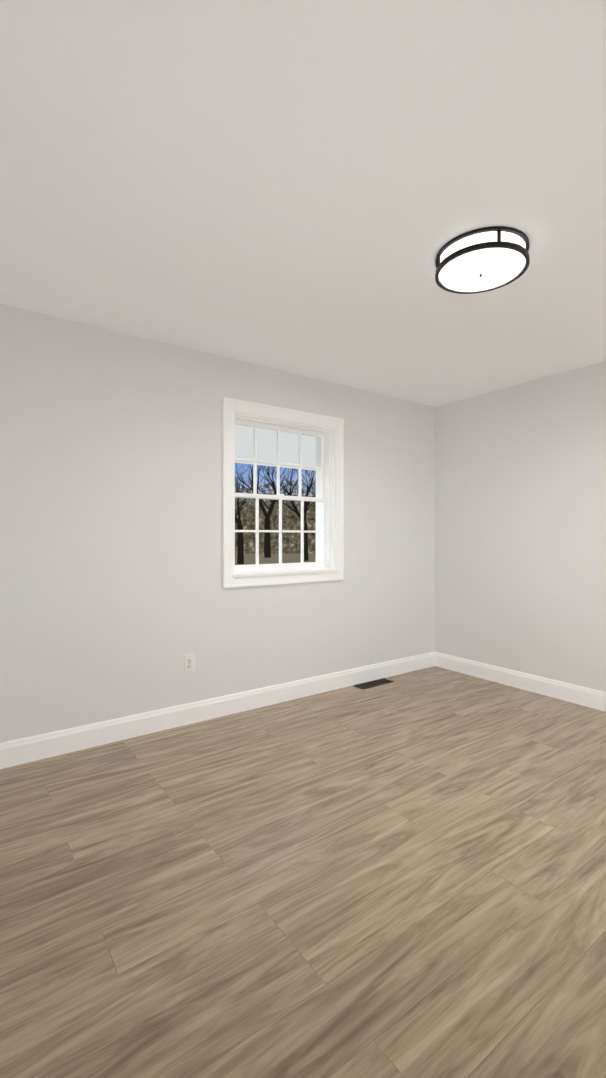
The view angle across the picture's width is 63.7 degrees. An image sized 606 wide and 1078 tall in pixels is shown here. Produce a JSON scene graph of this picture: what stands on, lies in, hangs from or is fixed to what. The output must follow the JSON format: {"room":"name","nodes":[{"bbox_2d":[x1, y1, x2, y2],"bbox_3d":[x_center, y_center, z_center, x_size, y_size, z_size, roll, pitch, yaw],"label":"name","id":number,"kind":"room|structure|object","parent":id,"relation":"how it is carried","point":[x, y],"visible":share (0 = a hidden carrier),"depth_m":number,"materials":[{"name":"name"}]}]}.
{"room":"empty bedroom","nodes":[
{"label":"empty bedroom","id":0,"kind":"room"},
{"bbox_2d":[0,304,434,742],"bbox_3d":[-0.739,-0.018,3.314,5.170,2.440,0.220,0,0,-36],"label":"wall","id":1,"kind":"structure","parent":0,"point":[117,600],"depth_m":3.05,"materials":[{"name":"white paint"}]},
{"bbox_2d":[184,654,194,672],"bbox_3d":[-0.739,0.809,3.177,0.070,0.114,0.010,0,0,-36],"label":"electrical outlet","id":2,"kind":"object","parent":1,"relation":"attached to","point":[189,662],"visible":1,"depth_m":3.17,"materials":[{"name":"white plastic"}]},
{"bbox_2d":[0,651,435,768],"bbox_3d":[-0.415,1.135,3.409,4.100,0.132,0.015,0,0,-36],"label":"baseboard","id":3,"kind":"structure","parent":1,"relation":"attached to","point":[35,748],"depth_m":3.16,"materials":[{"name":"white wood"}]},
{"bbox_2d":[235,425,315,470],"bbox_3d":[-0.209,-0.803,4.173,4.500,0.280,0.560,0,0,-36],"label":"roof eave","id":4,"kind":"object","parent":1,"relation":"attached to","point":[267,440],"depth_m":4.27},
{"bbox_2d":[222,397,343,587],"bbox_3d":[-0.183,-0.315,3.713,1.065,1.290,0.301,0,0,-36],"label":"window","id":5,"kind":"structure","parent":1,"relation":"in","point":[327,432],"depth_m":3.69,"materials":[{"name":"white wood"}]},
{"bbox_2d":[0,666,605,1077],"bbox_3d":[0.390,1.270,1.755,5.170,0.120,4.080,0,0,-36],"label":"floor","id":6,"kind":"structure","parent":0,"point":[403,875],"depth_m":1.67,"materials":[{"name":"brown wood"}]},
{"bbox_2d":[353,678,393,688],"bbox_3d":[0.583,1.196,4.034,0.350,0.005,0.115,0,0,-36],"label":"floor vent","id":7,"kind":"object","parent":6,"relation":"in","point":[373,683],"visible":1,"depth_m":4.03,"materials":[{"name":"grey metal"}]},
{"bbox_2d":[0,0,605,406],"bbox_3d":[0.390,-1.290,1.742,5.170,0.120,4.080,0,0,-36],"label":"ceiling","id":8,"kind":"structure","parent":0,"point":[309,188],"depth_m":1.66,"materials":[{"name":"white paint"}]},
{"bbox_2d":[435,226,529,293],"bbox_3d":[0.769,-1.184,2.108,0.382,0.096,0.382,0,0,-36],"label":"ceiling light","id":9,"kind":"object","parent":8,"relation":"attached to","point":[484,259],"visible":1,"depth_m":2.03,"materials":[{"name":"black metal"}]},
{"bbox_2d":[434,361,605,691],"bbox_3d":[2.462,-0.017,3.107,0.220,2.440,3.860,0,0,-36],"label":"wall","id":10,"kind":"structure","parent":0,"point":[520,527],"depth_m":3.87,"materials":[{"name":"white paint"}]},
{"bbox_2d":[436,652,605,711],"bbox_3d":[2.305,1.137,3.129,0.015,0.132,3.570,0,0,-36],"label":"baseboard","id":11,"kind":"structure","parent":10,"relation":"attached to","point":[592,698],"depth_m":3.85,"materials":[{"name":"white wood"}]},
{"label":"outside","id":12,"kind":"structure","parent":0,"visible":0},
{"bbox_2d":[235,549,315,564],"bbox_3d":[-2.639,1.620,28.634,150.000,0.200,170.000,0,0,-36],"label":"ground","id":13,"kind":"structure","parent":12,"point":[288,558],"depth_m":36.94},
{"bbox_2d":[235,467,257,563],"bbox_3d":[-4.058,-1.726,28.687,3.518,6.493,3.512,0,0,-36],"label":"tree","id":14,"kind":"object","parent":13,"relation":"on","point":[240,553],"depth_m":29.28,"materials":[{"name":"brown plant"}]},
{"bbox_2d":[236,464,294,557],"bbox_3d":[-3.144,-2.686,37.499,5.329,8.334,5.432,0,0,-36],"label":"tree","id":15,"kind":"object","parent":13,"relation":"on","point":[267,550],"depth_m":38.23,"materials":[{"name":"brown plant"}]},
{"bbox_2d":[235,463,315,553],"bbox_3d":[-3.239,-5.804,47.485,50.000,14.450,0.001,0,0,-4],"label":"thicket","id":16,"kind":"object","parent":13,"relation":"on","point":[249,545],"depth_m":47.56,"materials":[{"name":"plant"}]},
{"bbox_2d":[235,480,315,548],"bbox_3d":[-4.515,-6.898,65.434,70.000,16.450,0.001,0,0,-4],"label":"trees","id":17,"kind":"object","parent":13,"relation":"on","point":[275,512],"depth_m":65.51,"materials":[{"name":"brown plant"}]},
{"bbox_2d":[270,466,315,560],"bbox_3d":[0.117,-2.094,33.773,4.841,7.180,3.225,0,0,-36],"label":"tree","id":18,"kind":"object","parent":13,"relation":"on","point":[306,503],"depth_m":33.42,"materials":[{"name":"brown plant"}]},
{"bbox_2d":[297,471,315,496],"bbox_3d":[1.779,-3.137,41.875,4.150,9.196,5.597,0,0,-36],"label":"tree","id":19,"kind":"object","parent":13,"relation":"on","point":[312,487],"depth_m":42.81,"materials":[{"name":"brown plant"}]}
]}

